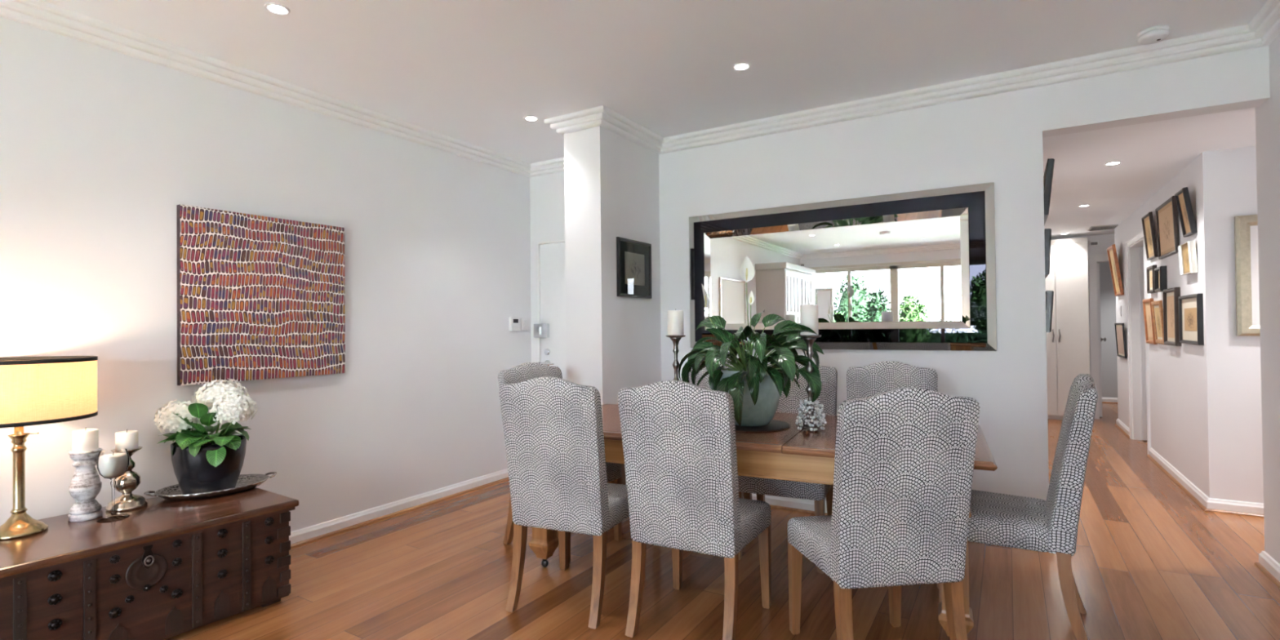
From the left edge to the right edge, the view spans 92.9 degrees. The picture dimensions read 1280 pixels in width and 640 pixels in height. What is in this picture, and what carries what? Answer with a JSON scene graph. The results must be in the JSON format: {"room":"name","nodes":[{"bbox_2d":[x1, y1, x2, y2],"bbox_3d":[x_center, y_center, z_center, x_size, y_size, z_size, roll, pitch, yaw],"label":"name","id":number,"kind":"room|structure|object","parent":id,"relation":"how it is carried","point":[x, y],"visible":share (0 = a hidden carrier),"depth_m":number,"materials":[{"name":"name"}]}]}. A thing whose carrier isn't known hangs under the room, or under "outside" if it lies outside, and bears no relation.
{"room":"dining room","nodes":[
{"label":"dining room","id":0,"kind":"room"},
{"bbox_2d":[0,17,531,531],"bbox_3d":[-3.205,-0.025,1.914,0.150,2.720,8.658,-1,-1,31],"label":"wall","id":1,"kind":"structure","parent":0,"point":[100,148],"depth_m":3.47,"materials":[{"name":"paint"}]},
{"bbox_2d":[176,204,345,385],"bbox_3d":[-2.134,-0.127,3.505,0.038,0.928,0.902,-1,-1,31],"label":"canvas painting","id":2,"kind":"object","parent":1,"relation":"attached to","point":[260,297],"visible":1,"depth_m":3.43},
{"bbox_2d":[288,468,508,547],"bbox_3d":[-3.110,1.291,1.851,0.039,0.084,8.358,-1,-1,31],"label":"baseboard","id":3,"kind":"structure","parent":1,"relation":"attached to","point":[306,535],"depth_m":4.16,"materials":[{"name":"white wood"}]},
{"bbox_2d":[509,316,519,331],"bbox_3d":[-1.082,0.036,5.247,0.031,0.122,0.104,-1,-1,31],"label":"thermostat","id":4,"kind":"object","parent":1,"relation":"attached to","point":[514,322],"visible":1,"depth_m":5.23,"materials":[{"name":"white plastic"}]},
{"bbox_2d":[520,318,527,330],"bbox_3d":[-1.019,0.038,5.367,0.015,0.110,0.076,-1,-1,31],"label":"light switch","id":5,"kind":"object","parent":1,"relation":"attached to","point":[523,321],"visible":1,"depth_m":5.36,"materials":[{"name":"white plastic"}]},
{"bbox_2d":[0,0,1279,177],"bbox_3d":[-1.111,-1.376,0.653,4.777,0.090,8.358,-1,-1,31],"label":"trim","id":6,"kind":"structure","parent":1,"relation":"attached to","point":[1264,28],"depth_m":3.51,"materials":[{"name":"white paint"}]},
{"bbox_2d":[564,125,661,484],"bbox_3d":[-0.178,-0.030,4.495,0.306,2.720,0.808,-1,-1,31],"label":"wall pillar","id":7,"kind":"structure","parent":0,"point":[611,183],"depth_m":4.20,"materials":[{"name":"paint"}]},
{"bbox_2d":[616,236,652,298],"bbox_3d":[-0.037,-0.371,4.422,0.022,0.415,0.455,-1,-1,31],"label":"framed print","id":8,"kind":"object","parent":7,"relation":"attached to","point":[633,258],"visible":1,"depth_m":4.40,"materials":[{"name":"black paint"}]},
{"bbox_2d":[40,0,1267,163],"bbox_3d":[-1.112,-1.471,0.654,5.177,0.100,8.658,-1,-1,31],"label":"ceiling","id":9,"kind":"structure","parent":0,"point":[469,71],"depth_m":3.12,"materials":[{"name":"paint"}]},
{"bbox_2d":[264,3,290,15],"bbox_3d":[-1.623,-1.391,2.723,0.100,0.006,0.100,-1,-1,31],"label":"recessed light","id":10,"kind":"object","parent":9,"relation":"in","point":[275,8],"visible":1,"depth_m":2.72,"materials":[{"name":"white plastic"}]},
{"bbox_2d":[524,115,538,121],"bbox_3d":[-0.749,-1.385,4.185,0.100,0.006,0.100,-1,-1,31],"label":"recessed light","id":11,"kind":"object","parent":9,"relation":"in","point":[531,118],"visible":1,"depth_m":4.18,"materials":[{"name":"white plastic"}]},
{"bbox_2d":[732,62,751,71],"bbox_3d":[0.565,-1.407,3.382,0.100,0.006,0.100,-1,-1,31],"label":"recessed light","id":12,"kind":"object","parent":9,"relation":"in","point":[740,66],"visible":1,"depth_m":3.38,"materials":[{"name":"white plastic"}]},
{"bbox_2d":[1137,25,1169,44],"bbox_3d":[2.551,-1.410,3.021,0.124,0.051,0.124,-1,-1,31],"label":"smoke detector","id":13,"kind":"object","parent":9,"relation":"attached to","point":[1154,34],"visible":1,"depth_m":2.99,"materials":[{"name":"white plastic"}]},
{"bbox_2d":[164,402,1279,639],"bbox_3d":[1.606,1.331,3.639,6.657,0.060,16.500,-1,-1,31],"label":"floor","id":14,"kind":"structure","parent":0,"point":[1148,562],"depth_m":2.99,"materials":[{"name":"brown wood"}]},
{"bbox_2d":[0,487,298,639],"bbox_3d":[-2.210,1.093,2.592,0.664,0.477,1.154,-1,-1,35],"label":"wooden chest","id":15,"kind":"object","parent":14,"relation":"on","point":[168,568],"visible":1,"depth_m":2.46,"materials":[{"name":"brown wood"}]},
{"bbox_2d":[0,355,97,540],"bbox_3d":[-2.494,0.506,2.442,0.473,0.700,0.473,-1,-1,31],"label":"table lamp","id":16,"kind":"object","parent":15,"relation":"on","point":[49,389],"visible":1,"depth_m":2.39,"materials":[{"name":"yellow fabric"}]},
{"bbox_2d":[67,448,102,521],"bbox_3d":[-2.400,0.710,2.631,0.110,0.293,0.110,0,-1,-14],"label":"candle holder","id":17,"kind":"object","parent":15,"relation":"on","point":[86,484],"visible":0.94,"depth_m":2.60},
{"bbox_2d":[71,428,98,452],"bbox_3d":[-2.402,0.514,2.633,0.086,0.098,0.086,-1,-1,31],"label":"pillar candle","id":18,"kind":"object","parent":17,"relation":"on","point":[86,439],"visible":1,"depth_m":2.60,"materials":[{"name":"white wax"}]},
{"bbox_2d":[96,448,129,522],"bbox_3d":[-2.271,0.709,2.621,0.108,0.292,0.108,-1,-1,31],"label":"glass","id":19,"kind":"object","parent":15,"relation":"on","point":[124,450],"visible":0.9,"depth_m":2.63,"materials":[{"name":"clear glass"}]},
{"bbox_2d":[96,448,129,479],"bbox_3d":[-2.272,0.623,2.622,0.096,0.108,0.096,-1,-1,31],"label":"pillar candle","id":20,"kind":"object","parent":19,"relation":"in","point":[113,464],"visible":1,"depth_m":2.59,"materials":[{"name":"white wax"}]},
{"bbox_2d":[105,446,147,512],"bbox_3d":[-2.349,0.724,2.783,0.150,0.268,0.150,-1,-1,31],"label":"candle holder","id":21,"kind":"object","parent":15,"relation":"on","point":[130,481],"visible":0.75,"depth_m":2.75,"materials":[{"name":"silver metal"}]},
{"bbox_2d":[115,429,138,450],"bbox_3d":[-2.350,0.546,2.785,0.082,0.090,0.082,-1,-1,31],"label":"pillar candle","id":22,"kind":"object","parent":21,"relation":"on","point":[129,440],"visible":0.95,"depth_m":2.76,"materials":[{"name":"white wax"}]},
{"bbox_2d":[143,471,276,499],"bbox_3d":[-2.133,0.833,3.049,0.554,0.050,0.334,0,-1,-45],"label":"tray","id":23,"kind":"object","parent":15,"relation":"on","point":[245,482],"visible":0.73,"depth_m":2.99,"materials":[{"name":"silver metal"}]},
{"bbox_2d":[153,378,257,494],"bbox_3d":[-2.147,0.576,3.019,0.444,0.552,0.386,-1,-1,31],"label":"hydrangea","id":24,"kind":"object","parent":23,"relation":"on","point":[202,461],"visible":1,"depth_m":2.95,"materials":[{"name":"plant"}]},
{"bbox_2d":[170,435,246,494],"bbox_3d":[-2.152,0.727,3.040,0.310,0.250,0.310,-1,-1,31],"label":"pot","id":25,"kind":"object","parent":23,"relation":"on","point":[193,472],"depth_m":2.93,"materials":[{"name":"black ceramic"}]},
{"bbox_2d":[497,362,622,564],"bbox_3d":[-0.476,0.792,3.630,0.564,1.064,0.491,-1,-1,37],"label":"dining chair","id":26,"kind":"object","parent":14,"relation":"on","point":[525,371],"visible":0.23,"depth_m":3.63,"materials":[{"name":"fabric"}]},
{"bbox_2d":[498,376,645,629],"bbox_3d":[-0.303,0.782,2.897,0.491,1.064,0.564,-1,-1,23],"label":"dining chair","id":27,"kind":"object","parent":14,"relation":"on","point":[553,426],"visible":0.97,"depth_m":2.67,"materials":[{"name":"fabric"}]},
{"bbox_2d":[617,380,771,639],"bbox_3d":[0.253,0.773,2.637,0.491,1.064,0.564,-1,-1,28],"label":"dining chair","id":28,"kind":"object","parent":14,"relation":"on","point":[679,443],"visible":1,"depth_m":2.42,"materials":[{"name":"fabric"}]},
{"bbox_2d":[654,360,751,546],"bbox_3d":[0.400,0.783,3.696,0.491,1.064,0.564,-1,-1,26],"label":"dining chair","id":29,"kind":"object","parent":14,"relation":"on","point":[704,384],"visible":0.02,"depth_m":3.91,"materials":[{"name":"fabric"}]},
{"bbox_2d":[528,404,997,636],"bbox_3d":[0.541,0.927,3.189,2.240,0.763,1.010,-1,-1,26],"label":"dining table","id":30,"kind":"object","parent":14,"relation":"on","point":[791,453],"visible":0.36,"depth_m":2.69,"materials":[{"name":"brown wood"}]},
{"bbox_2d":[666,334,685,380],"bbox_3d":[0.206,0.319,3.462,0.112,0.465,0.112,-1,-1,31],"label":"candlestick","id":31,"kind":"object","parent":30,"relation":"on","point":[675,339],"visible":0.39,"depth_m":3.45,"materials":[{"name":"grey metal"}]},
{"bbox_2d":[667,309,684,335],"bbox_3d":[0.203,0.011,3.465,0.092,0.150,0.092,-1,-1,31],"label":"pillar candle","id":32,"kind":"object","parent":31,"relation":"on","point":[675,317],"visible":1,"depth_m":3.42,"materials":[{"name":"white wax"}]},
{"bbox_2d":[734,419,790,431],"bbox_3d":[0.567,0.541,3.144,0.406,0.008,0.406,-1,-1,31],"label":"mat","id":33,"kind":"object","parent":30,"relation":"on","point":[774,425],"visible":0.4,"depth_m":3.02,"materials":[{"name":"stone"}]},
{"bbox_2d":[678,255,824,426],"bbox_3d":[0.553,0.102,3.130,0.752,0.870,0.764,-1,-1,31],"label":"peace lily","id":34,"kind":"object","parent":33,"relation":"on","point":[755,388],"visible":0.97,"depth_m":3.02,"materials":[{"name":"green plant"}]},
{"bbox_2d":[702,284,709,308],"bbox_3d":[0.336,-0.123,3.141,0.029,0.134,0.050,-1,-1,31],"label":"flower","id":35,"kind":"object","parent":34,"relation":"on","point":[706,297],"depth_m":3.15,"materials":[{"name":"white plant"}]},
{"bbox_2d":[739,255,755,282],"bbox_3d":[0.549,-0.263,3.123,0.076,0.140,0.034,-1,-1,3],"label":"flower","id":36,"kind":"object","parent":34,"relation":"on","point":[747,271],"depth_m":3.12,"materials":[{"name":"white plant"}]},
{"bbox_2d":[747,290,754,304],"bbox_3d":[0.572,-0.116,3.136,0.033,0.075,0.023,-1,-1,14],"label":"flower","id":37,"kind":"object","parent":34,"relation":"on","point":[750,299],"depth_m":3.13,"materials":[{"name":"white plant"}]},
{"bbox_2d":[797,334,821,429],"bbox_3d":[0.839,0.308,2.998,0.112,0.465,0.112,-1,-1,31],"label":"candlestick","id":38,"kind":"object","parent":30,"relation":"on","point":[809,340],"visible":0.7,"depth_m":2.98,"materials":[{"name":"grey metal"}]},
{"bbox_2d":[800,302,818,335],"bbox_3d":[0.835,-0.006,3.001,0.086,0.160,0.086,-1,-1,31],"label":"pillar candle","id":39,"kind":"object","parent":38,"relation":"on","point":[808,313],"visible":1,"depth_m":2.96,"materials":[{"name":"white wax"}]},
{"bbox_2d":[795,398,826,431],"bbox_3d":[0.844,0.463,2.996,0.146,0.150,0.148,-1,-1,31],"label":"decorative ornament","id":40,"kind":"object","parent":30,"relation":"on","point":[802,407],"visible":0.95,"depth_m":2.96,"materials":[{"name":"white ceramic"}]},
{"bbox_2d":[737,361,837,573],"bbox_3d":[0.844,0.776,3.474,0.491,1.064,0.564,-1,-1,26],"label":"dining chair","id":41,"kind":"object","parent":14,"relation":"on","point":[817,492],"visible":0.3,"depth_m":3.35,"materials":[{"name":"fabric"}]},
{"bbox_2d":[787,386,980,639],"bbox_3d":[0.886,0.763,2.300,0.491,1.064,0.564,-1,-1,-7],"label":"dining chair","id":42,"kind":"object","parent":14,"relation":"on","point":[904,458],"visible":1,"depth_m":2.07,"materials":[{"name":"fabric"}]},
{"bbox_2d":[846,360,938,588],"bbox_3d":[1.349,0.768,3.269,0.491,1.064,0.564,-1,-1,24],"label":"dining chair","id":43,"kind":"object","parent":14,"relation":"on","point":[871,380],"visible":0.19,"depth_m":3.47,"materials":[{"name":"fabric"}]},
{"bbox_2d":[938,373,1097,639],"bbox_3d":[1.625,0.759,2.637,0.564,1.064,0.491,-1,-1,33],"label":"dining chair","id":44,"kind":"object","parent":14,"relation":"on","point":[1051,526],"visible":0.93,"depth_m":2.38,"materials":[{"name":"fabric"}]},
{"bbox_2d":[1044,237,1089,419],"bbox_3d":[5.519,0.126,8.080,0.702,2.360,0.356,-1,-1,31],"label":"tall cabinet","id":45,"kind":"object","parent":14,"relation":"on","point":[1068,343],"visible":0.69,"depth_m":7.90,"materials":[{"name":"wood"}]},
{"bbox_2d":[720,368,780,426],"bbox_3d":[0.565,0.396,3.145,0.314,0.282,0.314,-1,-1,31],"label":"pot","id":46,"kind":"object","parent":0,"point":[766,405],"depth_m":3.02,"materials":[{"name":"grey ceramic"}]},
{"bbox_2d":[529,45,1270,502],"bbox_3d":[1.105,-0.047,4.279,4.777,2.720,0.150,-1,-1,31],"label":"wall","id":47,"kind":"structure","parent":0,"point":[997,138],"depth_m":3.63,"materials":[{"name":"paint"}]},
{"bbox_2d":[533,240,566,380],"bbox_3d":[-0.549,0.324,5.197,0.872,2.035,0.108,-1,-1,31],"label":"door","id":48,"kind":"structure","parent":47,"relation":"in","point":[550,328],"depth_m":5.34,"materials":[{"name":"white paint"}]},
{"bbox_2d":[751,493,826,515],"bbox_3d":[0.937,1.269,3.874,2.929,0.084,0.858,-1,-1,28],"label":"baseboard","id":49,"kind":"structure","parent":47,"relation":"attached to","point":[802,505],"depth_m":4.20,"materials":[{"name":"white wood"}]},
{"bbox_2d":[688,182,996,351],"bbox_3d":[1.231,-0.300,4.092,2.005,0.994,0.039,-1,-1,31],"label":"wall mirror","id":50,"kind":"object","parent":47,"relation":"attached to","point":[916,270],"visible":0.98,"depth_m":3.95,"materials":[{"name":"black mirror"}]},
{"bbox_2d":[710,215,961,324],"bbox_3d":[1.230,-0.300,4.089,1.645,0.634,0.001,-1,-1,31],"label":"mirror glass","id":51,"kind":"object","parent":50,"relation":"attached to","point":[906,270],"depth_m":4.00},
{"bbox_2d":[1050,233,1115,374],"bbox_3d":[6.424,0.084,7.830,2.514,2.420,0.150,-1,-1,31],"label":"wall","id":52,"kind":"structure","parent":0,"point":[1105,241],"depth_m":7.99,"materials":[{"name":"paint"}]},
{"bbox_2d":[1088,240,1098,246],"bbox_3d":[5.971,-1.010,7.997,0.100,0.070,0.042,-1,-1,31],"label":"sensor","id":53,"kind":"object","parent":52,"relation":"attached to","point":[1095,242],"visible":1,"depth_m":7.98,"materials":[{"name":"white plastic"}]},
{"bbox_2d":[1088,253,1109,419],"bbox_3d":[6.388,0.216,7.849,0.952,2.156,0.194,-1,-1,31],"label":"trim","id":54,"kind":"structure","parent":52,"relation":"attached to","point":[1093,260],"depth_m":7.99,"materials":[{"name":"white wood"}]},
{"bbox_2d":[1097,262,1106,417],"bbox_3d":[6.360,0.267,8.435,0.105,2.052,0.780,-1,-1,31],"label":"door","id":55,"kind":"structure","parent":52,"relation":"in","point":[1100,339],"depth_m":8.12,"materials":[{"name":"white paint"}]},
{"bbox_2d":[1099,262,1117,397],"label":"door","id":56,"kind":"structure","parent":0,"point":[1108,298],"depth_m":9.57,"materials":[{"name":"grey paint"}]},
{"bbox_2d":[1102,397,1117,403],"bbox_3d":[7.606,1.256,9.400,1.950,0.084,0.032,-1,-1,31],"label":"baseboard","id":57,"kind":"structure","parent":56,"relation":"attached to","point":[1107,400],"depth_m":9.54,"materials":[{"name":"white wood"}]},
{"bbox_2d":[1042,107,1256,238],"bbox_3d":[5.515,-1.183,6.315,2.564,0.100,7.892,-1,-1,31],"label":"ceiling","id":58,"kind":"structure","parent":0,"point":[1150,154],"depth_m":4.30,"materials":[{"name":"paint"}]},
{"bbox_2d":[1077,204,1090,207],"bbox_3d":[4.362,-1.121,5.972,0.100,0.006,0.100,-1,-1,31],"label":"recessed light","id":59,"kind":"object","parent":58,"relation":"in","point":[1081,206],"visible":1,"depth_m":5.98,"materials":[{"name":"white plastic"}]},
{"bbox_2d":[1087,224,1118,231],"bbox_3d":[5.605,-1.113,7.366,0.260,0.018,0.340,-1,-1,31],"label":"ceiling vent","id":60,"kind":"object","parent":58,"relation":"in","point":[1113,226],"visible":1,"depth_m":7.31,"materials":[{"name":"metal"}]},
{"bbox_2d":[1104,161,1121,165],"bbox_3d":[3.409,-1.127,4.383,0.100,0.006,0.100,-1,-1,31],"label":"recessed light","id":61,"kind":"object","parent":58,"relation":"in","point":[1111,163],"visible":1,"depth_m":4.38,"materials":[{"name":"white plastic"}]},
{"bbox_2d":[1114,34,1279,564],"bbox_3d":[2.339,-0.089,1.566,0.145,2.720,13.800,-1,-1,31],"label":"wall","id":62,"kind":"structure","parent":0,"point":[1191,425],"depth_m":4.09,"materials":[{"name":"paint"}]},
{"bbox_2d":[1106,244,1124,296],"bbox_3d":[5.614,-0.581,7.183,0.101,0.588,0.440,-1,-1,31],"label":"framed print","id":63,"kind":"object","parent":62,"relation":"attached to","point":[1112,252],"visible":1,"depth_m":7.16,"materials":[{"name":"orange wood"}]},
{"bbox_2d":[1119,306,1121,315],"bbox_3d":[5.661,-0.105,7.165,0.015,0.120,0.076,-1,-1,31],"label":"light switch","id":64,"kind":"object","parent":62,"relation":"attached to","point":[1120,307],"visible":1,"depth_m":7.14,"materials":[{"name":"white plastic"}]},
{"bbox_2d":[1114,323,1127,358],"bbox_3d":[5.612,0.236,7.099,0.041,0.400,0.560,-1,-1,31],"label":"framed print","id":65,"kind":"object","parent":62,"relation":"attached to","point":[1119,327],"visible":1,"depth_m":7.08,"materials":[{"name":"beige paper"}]},
{"bbox_2d":[1115,418,1129,438],"bbox_3d":[5.665,1.252,7.053,0.132,0.084,1.022,-1,-1,31],"label":"baseboard","id":66,"kind":"structure","parent":62,"relation":"attached to","point":[1122,427],"depth_m":7.05,"materials":[{"name":"white wood"}]},
{"bbox_2d":[1125,231,1151,454],"bbox_3d":[5.139,0.217,6.182,0.148,2.146,1.012,-1,-1,31],"label":"trim","id":67,"kind":"structure","parent":62,"relation":"attached to","point":[1132,246],"depth_m":6.56,"materials":[{"name":"white wood"}]},
{"bbox_2d":[1141,211,1158,260],"bbox_3d":[4.633,-0.757,5.527,0.060,0.405,0.350,-1,-1,31],"label":"framed print","id":68,"kind":"object","parent":62,"relation":"attached to","point":[1148,224],"visible":0.98,"depth_m":5.51},
{"bbox_2d":[1142,297,1157,344],"bbox_3d":[4.707,0.012,5.614,0.046,0.416,0.360,-1,-1,31],"label":"framed print","id":69,"kind":"object","parent":62,"relation":"attached to","point":[1147,305],"visible":0.92,"depth_m":5.63,"materials":[{"name":"orange wood"}]},
{"bbox_2d":[1146,264,1156,293],"bbox_3d":[4.668,-0.369,5.546,0.030,0.245,0.280,-1,-1,31],"label":"framed print","id":70,"kind":"object","parent":62,"relation":"attached to","point":[1150,270],"visible":0.89,"depth_m":5.57},
{"bbox_2d":[1149,271,1152,288],"bbox_3d":[4.669,-0.369,5.545,0.001,0.145,0.180,-1,-1,31],"label":"print","id":71,"kind":"object","parent":70,"relation":"attached to","point":[1150,273],"depth_m":5.56},
{"bbox_2d":[1151,300,1164,344],"bbox_3d":[4.506,0.021,5.280,0.045,0.375,0.340,-1,-1,31],"label":"framed print","id":72,"kind":"object","parent":62,"relation":"attached to","point":[1157,306],"visible":0.94,"depth_m":5.28,"materials":[{"name":"beige wood"}]},
{"bbox_2d":[1154,266,1167,292],"bbox_3d":[4.450,-0.348,5.199,0.045,0.210,0.240,-1,-1,31],"label":"framed print","id":73,"kind":"object","parent":62,"relation":"attached to","point":[1160,273],"visible":0.98,"depth_m":5.11,"materials":[{"name":"black paint"}]},
{"bbox_2d":[1155,195,1179,259],"bbox_3d":[4.311,-0.743,4.975,0.040,0.440,0.630,-1,-1,31],"label":"framed print","id":74,"kind":"object","parent":62,"relation":"attached to","point":[1166,218],"visible":0.92,"depth_m":4.94},
{"bbox_2d":[1162,287,1181,346],"bbox_3d":[4.272,-0.025,4.884,0.035,0.458,0.420,-1,-1,31],"label":"framed print","id":75,"kind":"object","parent":62,"relation":"attached to","point":[1171,295],"visible":0.98,"depth_m":4.88},
{"bbox_2d":[1174,186,1197,237],"bbox_3d":[3.931,-0.773,4.381,0.075,0.330,0.240,-1,-1,31],"label":"framed print","id":76,"kind":"object","parent":62,"relation":"attached to","point":[1183,201],"visible":1,"depth_m":4.37,"materials":[{"name":"black paint"}]},
{"bbox_2d":[1177,240,1198,275],"bbox_3d":[3.957,-0.444,4.393,0.052,0.224,0.290,-1,-1,31],"label":"framed print","id":77,"kind":"object","parent":62,"relation":"attached to","point":[1187,251],"visible":1,"depth_m":4.38,"materials":[{"name":"silver metal"}]},
{"bbox_2d":[1178,293,1204,345],"bbox_3d":[3.979,-0.004,4.395,0.030,0.355,0.540,-1,-1,31],"label":"framed print","id":78,"kind":"object","parent":62,"relation":"attached to","point":[1191,331],"visible":1,"depth_m":4.36,"materials":[{"name":"black paint"}]},
{"bbox_2d":[1254,551,1279,588],"bbox_3d":[1.061,1.221,-0.530,0.152,0.084,8.600,-1,-1,31],"label":"baseboard","id":79,"kind":"structure","parent":62,"relation":"attached to","point":[1266,564],"depth_m":3.04,"materials":[{"name":"white wood"}]},
{"bbox_2d":[1226,146,1263,503],"bbox_3d":[4.569,0.060,3.722,1.435,2.420,0.120,-1,-1,31],"label":"wall","id":80,"kind":"structure","parent":0,"point":[1242,183],"depth_m":4.01,"materials":[{"name":"paint"}]},
{"bbox_2d":[1234,214,1260,336],"bbox_3d":[4.197,-0.294,3.856,0.610,0.790,0.040,-1,-1,31],"label":"framed print","id":81,"kind":"object","parent":80,"relation":"attached to","point":[1246,227],"visible":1,"depth_m":3.97},
{"bbox_3d":[3.825,0.044,6.105,0.146,2.520,5.792,-1,-1,31],"label":"wall","id":82,"kind":"structure","parent":0,"visible":0},
{"bbox_2d":[1044,228,1051,278],"bbox_3d":[2.608,-0.416,3.917,0.049,0.281,0.500,-1,-1,31],"label":"framed print","id":83,"kind":"object","parent":82,"relation":"attached to","point":[1047,232],"visible":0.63,"depth_m":3.70,"materials":[{"name":"black paint"}]},
{"bbox_2d":[1043,158,1054,225],"bbox_3d":[2.605,-0.804,3.903,0.070,0.341,0.530,-1,-1,31],"label":"framed print","id":84,"kind":"object","parent":82,"relation":"attached to","point":[1048,174],"visible":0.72,"depth_m":3.68,"materials":[{"name":"black paint"}]},
{"bbox_2d":[1045,290,1053,332],"bbox_3d":[2.595,-0.051,3.882,0.052,0.251,0.570,-1,-1,31],"label":"framed print","id":85,"kind":"object","parent":82,"relation":"attached to","point":[1049,294],"visible":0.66,"depth_m":3.64,"materials":[{"name":"black paint"}]},
{"bbox_3d":[5.915,0.069,5.922,1.510,2.420,7.942,-1,-1,31],"label":"wall","id":86,"kind":"structure","parent":0,"visible":0},
{"bbox_2d":[1138,247,1146,440],"bbox_3d":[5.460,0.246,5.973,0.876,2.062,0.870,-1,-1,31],"label":"door","id":87,"kind":"structure","parent":86,"relation":"in","point":[1141,277],"depth_m":6.49,"materials":[{"name":"white paint"}]},
{"bbox_2d":[1146,447,1263,517],"bbox_3d":[4.939,1.233,4.544,1.487,0.084,1.982,-1,-1,31],"label":"baseboard","id":88,"kind":"structure","parent":86,"relation":"attached to","point":[1206,504],"depth_m":4.14,"materials":[{"name":"white wood"}]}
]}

